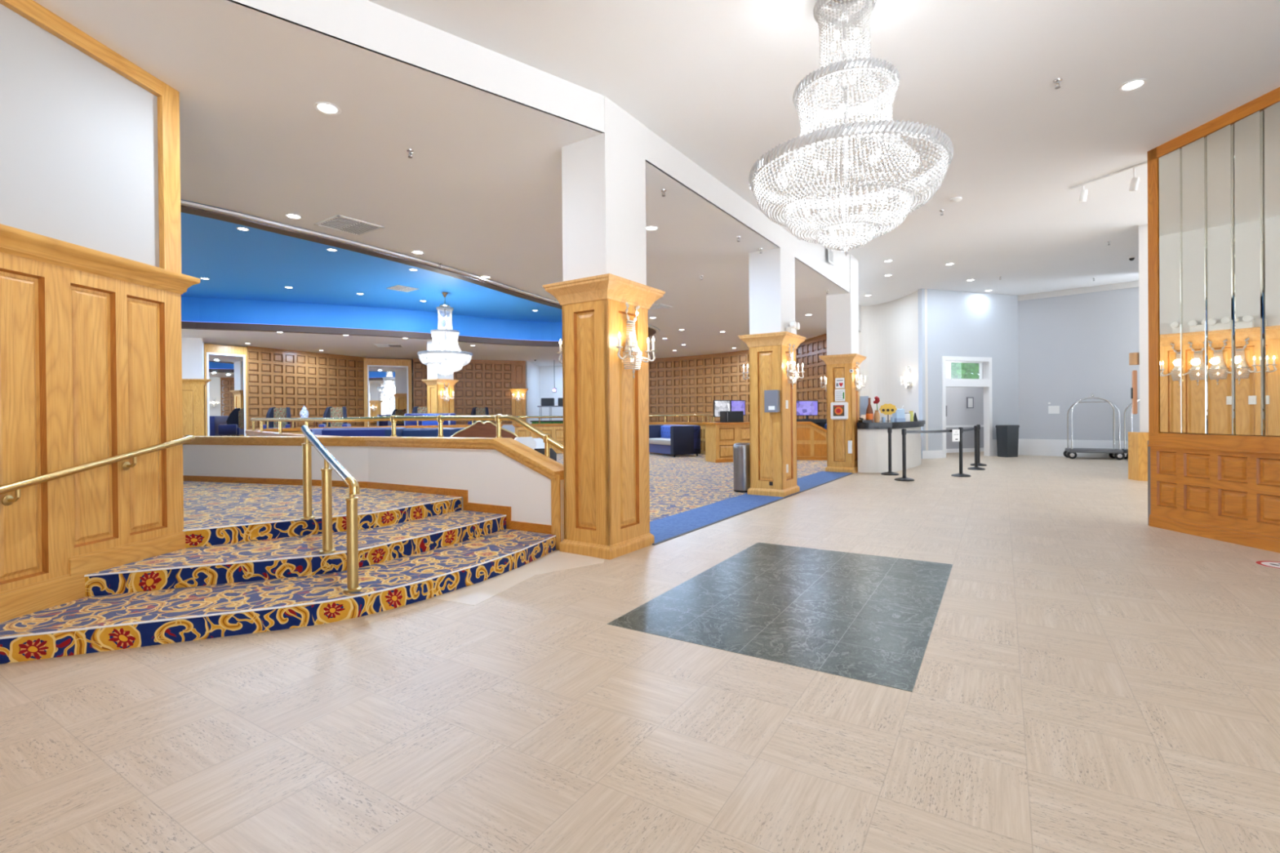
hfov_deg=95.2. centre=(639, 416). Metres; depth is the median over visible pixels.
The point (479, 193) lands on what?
ceiling
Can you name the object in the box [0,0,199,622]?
wall
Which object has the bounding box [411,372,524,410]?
wall
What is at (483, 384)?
wall
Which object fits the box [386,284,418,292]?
ceiling vent
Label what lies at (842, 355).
column
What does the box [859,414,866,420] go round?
paper stack
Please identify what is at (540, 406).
table
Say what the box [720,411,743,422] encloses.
monitor
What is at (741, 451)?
litter bin
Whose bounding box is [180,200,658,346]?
trim
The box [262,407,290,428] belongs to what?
chair
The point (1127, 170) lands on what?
wall
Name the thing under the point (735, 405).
monitor
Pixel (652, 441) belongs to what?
seat cushion
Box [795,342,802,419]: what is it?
wall
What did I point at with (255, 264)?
ceiling
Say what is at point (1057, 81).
sprinkler
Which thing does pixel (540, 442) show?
chair
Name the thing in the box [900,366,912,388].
sconce
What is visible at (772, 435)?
column
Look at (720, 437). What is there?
reception desk
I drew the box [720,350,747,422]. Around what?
wall
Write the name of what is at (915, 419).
cone
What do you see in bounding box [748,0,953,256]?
crystal chandelier
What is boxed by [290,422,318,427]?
console table
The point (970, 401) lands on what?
framed notice
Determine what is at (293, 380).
wall
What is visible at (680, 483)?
floor
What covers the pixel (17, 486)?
wall handrail
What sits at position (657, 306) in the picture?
ceiling vent
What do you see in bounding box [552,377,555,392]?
pendant light
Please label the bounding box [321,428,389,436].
cushion
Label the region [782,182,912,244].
tier
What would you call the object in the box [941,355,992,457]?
door frame
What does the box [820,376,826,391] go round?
sconce
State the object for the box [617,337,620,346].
candle
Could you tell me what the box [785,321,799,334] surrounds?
emergency light
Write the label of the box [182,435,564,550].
wall
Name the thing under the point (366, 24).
wall
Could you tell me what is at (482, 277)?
recessed light
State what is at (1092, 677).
floor
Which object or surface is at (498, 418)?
brass handrail
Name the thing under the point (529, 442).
chair
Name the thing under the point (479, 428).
settee
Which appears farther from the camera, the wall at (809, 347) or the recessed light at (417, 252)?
the wall at (809, 347)
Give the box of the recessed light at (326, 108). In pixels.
[313,102,341,115]
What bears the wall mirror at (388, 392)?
attached to the wall at (293, 380)
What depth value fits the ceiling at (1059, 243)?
12.24 m
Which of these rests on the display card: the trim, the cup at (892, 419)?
the cup at (892, 419)
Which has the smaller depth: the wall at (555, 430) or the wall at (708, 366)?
the wall at (555, 430)
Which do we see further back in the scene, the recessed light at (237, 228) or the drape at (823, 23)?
the recessed light at (237, 228)
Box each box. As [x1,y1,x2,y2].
[764,390,779,412]
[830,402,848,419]
[848,440,852,453]
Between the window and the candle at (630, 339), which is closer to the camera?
the candle at (630, 339)
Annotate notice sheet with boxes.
[835,389,844,401]
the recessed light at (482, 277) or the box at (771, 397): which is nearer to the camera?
the box at (771, 397)
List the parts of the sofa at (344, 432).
arm, backrest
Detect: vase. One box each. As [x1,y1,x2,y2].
[299,405,308,417]
[873,395,879,422]
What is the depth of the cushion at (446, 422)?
18.79 m
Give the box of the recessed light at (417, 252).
[410,250,424,254]
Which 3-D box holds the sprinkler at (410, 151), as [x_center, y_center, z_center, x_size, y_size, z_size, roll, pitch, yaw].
[-2.193,-2.509,5.569,0.070,0.078,0.068,-1,0,0]
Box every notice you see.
[966,397,973,408]
[1048,402,1059,413]
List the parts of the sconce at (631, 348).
arm, arm, arm, arm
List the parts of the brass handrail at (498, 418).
post, post, post, post, post, post, post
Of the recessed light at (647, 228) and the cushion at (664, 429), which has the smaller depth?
the recessed light at (647, 228)
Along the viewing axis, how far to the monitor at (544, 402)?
26.25 m
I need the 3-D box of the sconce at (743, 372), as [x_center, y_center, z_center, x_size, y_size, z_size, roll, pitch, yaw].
[1.836,-0.785,9.581,0.184,0.712,0.548,0,0,34]
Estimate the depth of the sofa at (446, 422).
18.72 m
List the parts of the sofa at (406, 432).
arm, backrest, arm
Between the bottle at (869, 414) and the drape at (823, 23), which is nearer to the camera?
the drape at (823, 23)
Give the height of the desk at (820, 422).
1.100 m
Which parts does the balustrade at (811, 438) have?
raised panel, raised panel, raised panel, raised panel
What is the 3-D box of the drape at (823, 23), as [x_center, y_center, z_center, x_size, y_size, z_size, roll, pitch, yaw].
[1.398,-2.486,3.989,0.450,0.590,0.450,-1,0,0]
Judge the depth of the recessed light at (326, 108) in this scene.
4.78 m
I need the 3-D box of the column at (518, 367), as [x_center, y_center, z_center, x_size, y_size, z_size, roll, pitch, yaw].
[-5.682,-0.900,27.406,0.880,3.404,0.360,-1,0,-9]
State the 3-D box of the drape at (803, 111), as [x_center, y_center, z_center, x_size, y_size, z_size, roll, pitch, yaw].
[1.403,-1.933,3.991,0.931,0.556,0.931,-1,0,0]
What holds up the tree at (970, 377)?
on the garden
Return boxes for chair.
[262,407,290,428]
[318,406,351,426]
[411,406,427,413]
[467,407,488,424]
[502,424,515,433]
[514,436,536,449]
[533,438,544,448]
[533,448,556,461]
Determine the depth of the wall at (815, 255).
11.05 m
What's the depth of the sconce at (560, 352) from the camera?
5.74 m
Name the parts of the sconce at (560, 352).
arm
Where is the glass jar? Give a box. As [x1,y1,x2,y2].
[904,412,910,421]
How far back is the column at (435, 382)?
19.71 m
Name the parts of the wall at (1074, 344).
baseboard grey, trim grey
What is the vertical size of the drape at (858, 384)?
0.464 m
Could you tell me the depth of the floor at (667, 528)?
7.62 m
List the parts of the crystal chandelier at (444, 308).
stem, chain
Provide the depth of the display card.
12.67 m
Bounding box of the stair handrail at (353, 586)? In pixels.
[300,425,362,592]
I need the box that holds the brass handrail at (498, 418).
[250,413,714,457]
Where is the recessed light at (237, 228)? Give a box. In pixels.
[235,226,249,231]
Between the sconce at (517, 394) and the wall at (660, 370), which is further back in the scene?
the sconce at (517, 394)
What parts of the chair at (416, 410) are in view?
backrest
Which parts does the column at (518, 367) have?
panel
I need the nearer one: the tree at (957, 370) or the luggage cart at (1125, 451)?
the luggage cart at (1125, 451)
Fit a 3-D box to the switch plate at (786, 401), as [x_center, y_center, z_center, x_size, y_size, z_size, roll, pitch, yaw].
[2.297,-0.187,9.120,0.018,0.130,0.085,0,0,34]
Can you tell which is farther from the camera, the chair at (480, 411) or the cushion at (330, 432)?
the chair at (480, 411)
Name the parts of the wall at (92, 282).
trim, baseboard, crown moulding, trim corner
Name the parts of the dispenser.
tank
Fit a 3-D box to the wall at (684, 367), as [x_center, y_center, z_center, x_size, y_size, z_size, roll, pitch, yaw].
[1.988,-0.963,26.056,1.179,3.404,0.090,0,0,36]
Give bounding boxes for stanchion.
[880,427,898,475]
[894,428,951,481]
[951,426,975,477]
[967,425,985,470]
[970,424,986,466]
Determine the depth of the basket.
16.29 m
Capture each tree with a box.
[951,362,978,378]
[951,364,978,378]
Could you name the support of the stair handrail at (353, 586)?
on the steps
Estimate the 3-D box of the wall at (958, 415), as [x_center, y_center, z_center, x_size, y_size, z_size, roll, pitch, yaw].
[9.655,-0.616,17.561,3.503,3.500,1.566,-1,0,-18]
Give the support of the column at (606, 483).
on the floor at (1092, 677)
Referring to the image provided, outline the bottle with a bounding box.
[909,410,913,421]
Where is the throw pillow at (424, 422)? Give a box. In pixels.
[422,413,438,425]
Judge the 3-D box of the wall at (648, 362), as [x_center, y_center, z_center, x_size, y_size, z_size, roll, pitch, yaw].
[-0.371,-0.948,27.383,1.776,3.404,0.090,0,0,25]
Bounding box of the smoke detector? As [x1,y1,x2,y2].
[949,196,962,202]
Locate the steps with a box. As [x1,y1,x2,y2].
[0,509,555,664]
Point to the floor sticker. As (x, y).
(1272, 564)
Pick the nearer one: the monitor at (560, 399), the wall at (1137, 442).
the wall at (1137, 442)
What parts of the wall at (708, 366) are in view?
trim cornice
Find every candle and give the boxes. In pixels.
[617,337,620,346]
[629,337,631,346]
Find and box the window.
[950,361,982,378]
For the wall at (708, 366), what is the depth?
25.27 m
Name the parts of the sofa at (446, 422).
arm, backrest, arm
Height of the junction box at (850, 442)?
0.270 m
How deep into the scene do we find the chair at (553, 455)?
8.90 m
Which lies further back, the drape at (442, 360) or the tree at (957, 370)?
the tree at (957, 370)
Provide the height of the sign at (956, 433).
0.235 m
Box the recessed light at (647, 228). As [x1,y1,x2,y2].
[645,226,658,231]
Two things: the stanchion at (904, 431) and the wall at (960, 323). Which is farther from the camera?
the wall at (960, 323)
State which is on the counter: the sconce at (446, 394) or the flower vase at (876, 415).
the flower vase at (876, 415)
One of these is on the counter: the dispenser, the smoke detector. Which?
the dispenser
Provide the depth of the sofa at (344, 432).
14.76 m
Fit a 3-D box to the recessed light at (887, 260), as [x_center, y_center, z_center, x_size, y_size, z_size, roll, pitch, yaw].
[5.519,-3.452,12.985,0.204,0.010,0.204,-1,0,0]
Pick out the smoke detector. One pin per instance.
(956, 199)
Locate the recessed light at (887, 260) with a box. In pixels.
[883,259,893,262]
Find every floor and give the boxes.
[0,451,1279,852]
[182,480,462,548]
[556,452,826,521]
[607,542,952,692]
[649,471,854,545]
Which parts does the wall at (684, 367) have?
trim cornice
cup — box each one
[881,417,885,422]
[890,417,894,422]
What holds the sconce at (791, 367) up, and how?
attached to the column at (772, 435)
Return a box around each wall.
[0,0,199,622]
[181,0,798,341]
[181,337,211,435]
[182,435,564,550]
[245,346,366,429]
[245,422,705,454]
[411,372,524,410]
[413,358,511,425]
[524,360,563,423]
[648,357,673,422]
[648,361,649,422]
[672,355,696,422]
[694,353,721,422]
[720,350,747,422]
[746,350,749,422]
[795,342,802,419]
[798,169,1128,239]
[798,239,861,331]
[801,337,817,418]
[815,333,826,418]
[858,288,928,450]
[917,288,1018,458]
[945,360,983,453]
[1017,280,1139,457]
[1128,223,1148,480]
[1147,87,1279,553]
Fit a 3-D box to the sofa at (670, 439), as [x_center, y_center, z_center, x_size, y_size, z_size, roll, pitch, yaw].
[0.943,0.738,18.303,0.950,0.930,2.050,-1,0,-27]
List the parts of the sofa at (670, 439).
arm, backrest, arm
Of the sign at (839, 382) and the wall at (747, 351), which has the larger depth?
the wall at (747, 351)
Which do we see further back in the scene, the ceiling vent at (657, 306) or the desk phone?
the ceiling vent at (657, 306)
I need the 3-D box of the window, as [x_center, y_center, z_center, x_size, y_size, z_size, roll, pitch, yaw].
[10.285,-1.436,18.470,1.320,0.580,0.100,-1,0,-18]
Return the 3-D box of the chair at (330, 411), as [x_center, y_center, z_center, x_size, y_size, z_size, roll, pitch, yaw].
[-10.555,0.268,20.230,0.880,1.220,0.660,-1,0,-14]
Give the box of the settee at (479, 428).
[449,420,519,439]
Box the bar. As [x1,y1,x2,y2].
[530,420,563,423]
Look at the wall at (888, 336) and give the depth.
17.65 m
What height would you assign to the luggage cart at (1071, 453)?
1.735 m
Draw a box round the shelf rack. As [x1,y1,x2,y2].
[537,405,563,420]
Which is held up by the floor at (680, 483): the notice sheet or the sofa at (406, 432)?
the sofa at (406, 432)
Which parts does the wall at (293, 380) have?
trim cornice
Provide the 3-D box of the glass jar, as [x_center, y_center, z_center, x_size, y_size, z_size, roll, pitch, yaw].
[6.145,0.012,13.431,0.124,0.205,0.122,-1,0,0]
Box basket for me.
[995,424,1019,457]
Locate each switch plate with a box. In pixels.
[785,400,788,408]
[786,464,788,472]
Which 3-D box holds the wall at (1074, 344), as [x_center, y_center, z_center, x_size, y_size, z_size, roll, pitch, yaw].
[12.734,-1.210,15.564,4.500,4.650,0.200,0,0,42]
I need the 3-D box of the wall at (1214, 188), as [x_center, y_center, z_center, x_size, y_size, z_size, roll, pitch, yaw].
[6.006,-0.843,2.025,0.281,4.160,9.035,-1,0,-3]
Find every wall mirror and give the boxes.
[203,343,248,435]
[363,358,412,426]
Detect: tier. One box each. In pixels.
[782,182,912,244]
[815,219,877,250]
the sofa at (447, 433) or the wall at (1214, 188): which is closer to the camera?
the wall at (1214, 188)
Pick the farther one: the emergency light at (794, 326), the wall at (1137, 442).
the wall at (1137, 442)
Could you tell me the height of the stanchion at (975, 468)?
0.975 m
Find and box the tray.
[894,417,905,422]
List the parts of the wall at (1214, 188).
trim chair rail, baseboard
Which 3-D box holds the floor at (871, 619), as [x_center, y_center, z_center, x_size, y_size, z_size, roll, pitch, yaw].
[1.221,1.269,4.278,1.725,0.002,2.630,0,0,32]
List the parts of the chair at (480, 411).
backrest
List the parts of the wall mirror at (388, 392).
frame, glass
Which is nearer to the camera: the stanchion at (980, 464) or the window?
the stanchion at (980, 464)
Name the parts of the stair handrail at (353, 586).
post, rail, post, post, rail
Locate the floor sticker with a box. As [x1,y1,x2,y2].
[1255,560,1279,568]
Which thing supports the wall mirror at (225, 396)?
attached to the wall at (293, 380)
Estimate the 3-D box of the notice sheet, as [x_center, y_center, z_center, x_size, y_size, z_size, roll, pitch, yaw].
[4.291,-0.455,12.530,0.210,0.260,0.006,0,0,34]
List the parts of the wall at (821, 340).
trim cornice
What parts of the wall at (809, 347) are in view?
trim cornice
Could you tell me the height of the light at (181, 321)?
0.024 m
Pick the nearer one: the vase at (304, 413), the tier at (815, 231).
the tier at (815, 231)
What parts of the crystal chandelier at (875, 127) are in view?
bulb, bulb, bulb, bulb, bulb, bulb, bulb, bulb, bulb, stem, bulb, bulb, bulb, bulb, bulb, bulb, bulb, bulb, bulb, bulb, bulb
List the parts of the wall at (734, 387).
trim cornice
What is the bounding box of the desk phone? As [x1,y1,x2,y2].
[857,417,871,422]
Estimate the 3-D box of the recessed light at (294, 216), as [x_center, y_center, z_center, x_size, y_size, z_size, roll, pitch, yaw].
[-4.363,-2.518,7.359,0.204,0.010,0.204,-1,0,0]
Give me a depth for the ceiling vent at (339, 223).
7.73 m
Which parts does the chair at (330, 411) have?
backrest, arm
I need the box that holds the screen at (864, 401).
[859,395,868,416]
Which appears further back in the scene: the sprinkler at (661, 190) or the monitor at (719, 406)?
the monitor at (719, 406)
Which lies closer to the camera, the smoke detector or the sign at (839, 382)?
the smoke detector
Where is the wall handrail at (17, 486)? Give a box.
[0,435,195,505]
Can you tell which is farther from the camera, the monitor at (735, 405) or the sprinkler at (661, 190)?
the monitor at (735, 405)
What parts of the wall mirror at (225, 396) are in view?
glass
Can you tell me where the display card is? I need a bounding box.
[879,403,897,422]
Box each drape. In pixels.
[417,353,471,366]
[426,331,463,356]
[622,320,642,370]
[751,132,950,231]
[776,66,920,198]
[810,0,879,111]
[854,370,862,391]
[904,371,911,387]
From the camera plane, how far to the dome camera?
12.80 m
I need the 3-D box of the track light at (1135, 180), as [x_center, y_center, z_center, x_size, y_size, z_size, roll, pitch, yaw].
[5.718,-2.795,7.127,0.085,0.297,0.883,-1,0,-18]
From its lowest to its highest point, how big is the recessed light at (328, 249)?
0.010 m
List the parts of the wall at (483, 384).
trim cornice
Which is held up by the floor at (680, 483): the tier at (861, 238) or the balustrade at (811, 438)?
the balustrade at (811, 438)
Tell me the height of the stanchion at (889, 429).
0.975 m
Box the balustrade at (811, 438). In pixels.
[796,421,826,460]
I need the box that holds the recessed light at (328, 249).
[326,248,337,251]
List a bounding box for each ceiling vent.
[314,214,384,236]
[373,343,403,347]
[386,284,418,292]
[649,303,672,310]
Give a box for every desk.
[702,422,749,462]
[796,418,826,428]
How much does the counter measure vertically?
1.070 m
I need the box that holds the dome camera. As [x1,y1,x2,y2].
[1128,256,1135,261]
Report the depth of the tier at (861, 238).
3.91 m
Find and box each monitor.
[713,400,730,417]
[720,411,743,422]
[729,400,745,415]
[796,400,817,419]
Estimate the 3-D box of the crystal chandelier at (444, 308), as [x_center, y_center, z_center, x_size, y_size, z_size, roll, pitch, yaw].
[-5.401,-2.253,16.190,1.461,2.358,1.461,0,0,9]
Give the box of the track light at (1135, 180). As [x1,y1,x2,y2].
[1069,160,1147,202]
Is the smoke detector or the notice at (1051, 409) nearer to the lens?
the smoke detector
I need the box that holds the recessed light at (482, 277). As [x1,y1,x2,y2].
[480,275,491,278]
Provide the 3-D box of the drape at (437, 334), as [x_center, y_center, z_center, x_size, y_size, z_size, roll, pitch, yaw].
[-5.398,-2.012,16.191,1.043,0.623,1.043,-1,0,0]
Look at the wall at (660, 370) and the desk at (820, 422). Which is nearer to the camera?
the desk at (820, 422)
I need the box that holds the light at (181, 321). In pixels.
[181,320,551,341]
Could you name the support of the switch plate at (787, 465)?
attached to the column at (772, 435)
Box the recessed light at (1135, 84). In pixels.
[1118,78,1148,92]
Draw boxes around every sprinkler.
[406,149,413,158]
[660,189,666,196]
[1053,78,1062,88]
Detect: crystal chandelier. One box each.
[417,292,472,377]
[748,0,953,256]
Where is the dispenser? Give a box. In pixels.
[892,405,905,422]
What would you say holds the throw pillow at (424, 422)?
on the sofa at (446, 422)
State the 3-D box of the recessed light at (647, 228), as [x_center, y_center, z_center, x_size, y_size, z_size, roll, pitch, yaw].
[0.157,-2.561,7.959,0.204,0.010,0.204,-1,0,0]
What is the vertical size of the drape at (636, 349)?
0.464 m
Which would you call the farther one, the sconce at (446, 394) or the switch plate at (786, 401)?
the sconce at (446, 394)
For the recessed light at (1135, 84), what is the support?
in the ceiling at (717, 81)
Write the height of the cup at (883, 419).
0.110 m
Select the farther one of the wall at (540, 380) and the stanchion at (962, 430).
the wall at (540, 380)
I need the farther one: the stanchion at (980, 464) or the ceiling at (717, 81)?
the stanchion at (980, 464)
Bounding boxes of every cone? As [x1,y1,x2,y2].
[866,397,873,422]
[913,412,917,421]
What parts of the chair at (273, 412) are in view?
backrest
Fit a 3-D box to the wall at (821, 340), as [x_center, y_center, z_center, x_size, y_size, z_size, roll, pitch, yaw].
[6.040,-0.755,18.947,0.090,3.830,1.300,-1,0,-8]
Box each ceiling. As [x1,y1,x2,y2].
[32,0,848,372]
[180,212,562,322]
[367,0,1279,239]
[835,163,1147,306]
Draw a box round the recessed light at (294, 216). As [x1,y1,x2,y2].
[284,213,302,219]
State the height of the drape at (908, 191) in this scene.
0.246 m
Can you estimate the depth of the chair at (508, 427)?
17.39 m
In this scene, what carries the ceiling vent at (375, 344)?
in the ceiling at (479, 193)
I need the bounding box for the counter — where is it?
[856,419,925,472]
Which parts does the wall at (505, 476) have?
cap rail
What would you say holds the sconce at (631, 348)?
attached to the column at (606, 483)
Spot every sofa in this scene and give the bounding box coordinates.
[309,426,404,436]
[384,427,453,436]
[404,413,455,426]
[443,427,465,437]
[648,424,700,457]
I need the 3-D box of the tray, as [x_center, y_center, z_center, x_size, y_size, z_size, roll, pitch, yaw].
[5.751,0.080,12.996,0.220,0.080,0.180,-1,0,-11]
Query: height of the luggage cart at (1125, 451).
1.735 m
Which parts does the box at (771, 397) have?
label plate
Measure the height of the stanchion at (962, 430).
0.975 m
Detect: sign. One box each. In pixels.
[835,377,844,388]
[951,429,959,441]
[1130,370,1137,413]
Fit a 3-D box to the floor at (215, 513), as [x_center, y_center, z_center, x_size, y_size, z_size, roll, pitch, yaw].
[-5.449,0.966,6.217,7.085,0.143,4.835,-1,0,0]
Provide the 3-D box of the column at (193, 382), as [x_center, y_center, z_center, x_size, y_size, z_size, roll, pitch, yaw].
[-14.381,-0.781,18.410,1.370,3.404,0.360,-1,0,-16]
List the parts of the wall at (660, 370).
trim cornice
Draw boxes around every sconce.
[440,382,454,404]
[512,387,524,401]
[557,338,562,364]
[616,302,656,378]
[742,364,749,379]
[786,342,804,387]
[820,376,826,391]
[854,361,866,394]
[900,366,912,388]
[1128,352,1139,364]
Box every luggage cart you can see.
[1063,393,1124,459]
[1121,398,1139,458]
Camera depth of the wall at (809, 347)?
20.14 m
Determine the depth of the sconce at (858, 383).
12.60 m
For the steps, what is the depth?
3.97 m
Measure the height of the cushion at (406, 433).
0.490 m
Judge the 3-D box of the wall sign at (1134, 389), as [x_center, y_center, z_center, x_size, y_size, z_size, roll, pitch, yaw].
[9.156,-0.446,10.827,0.080,0.810,0.120,0,0,33]
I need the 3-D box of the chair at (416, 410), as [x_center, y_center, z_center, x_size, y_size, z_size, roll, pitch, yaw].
[-7.954,0.240,21.330,0.880,1.220,0.660,-1,0,-11]
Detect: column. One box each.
[421,340,459,413]
[509,360,528,424]
[542,95,665,559]
[737,247,806,497]
[818,253,866,472]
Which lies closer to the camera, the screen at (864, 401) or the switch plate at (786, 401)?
the switch plate at (786, 401)
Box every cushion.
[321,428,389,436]
[402,429,435,436]
[410,413,448,425]
[648,437,671,445]
[660,425,671,438]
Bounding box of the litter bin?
[733,442,750,492]

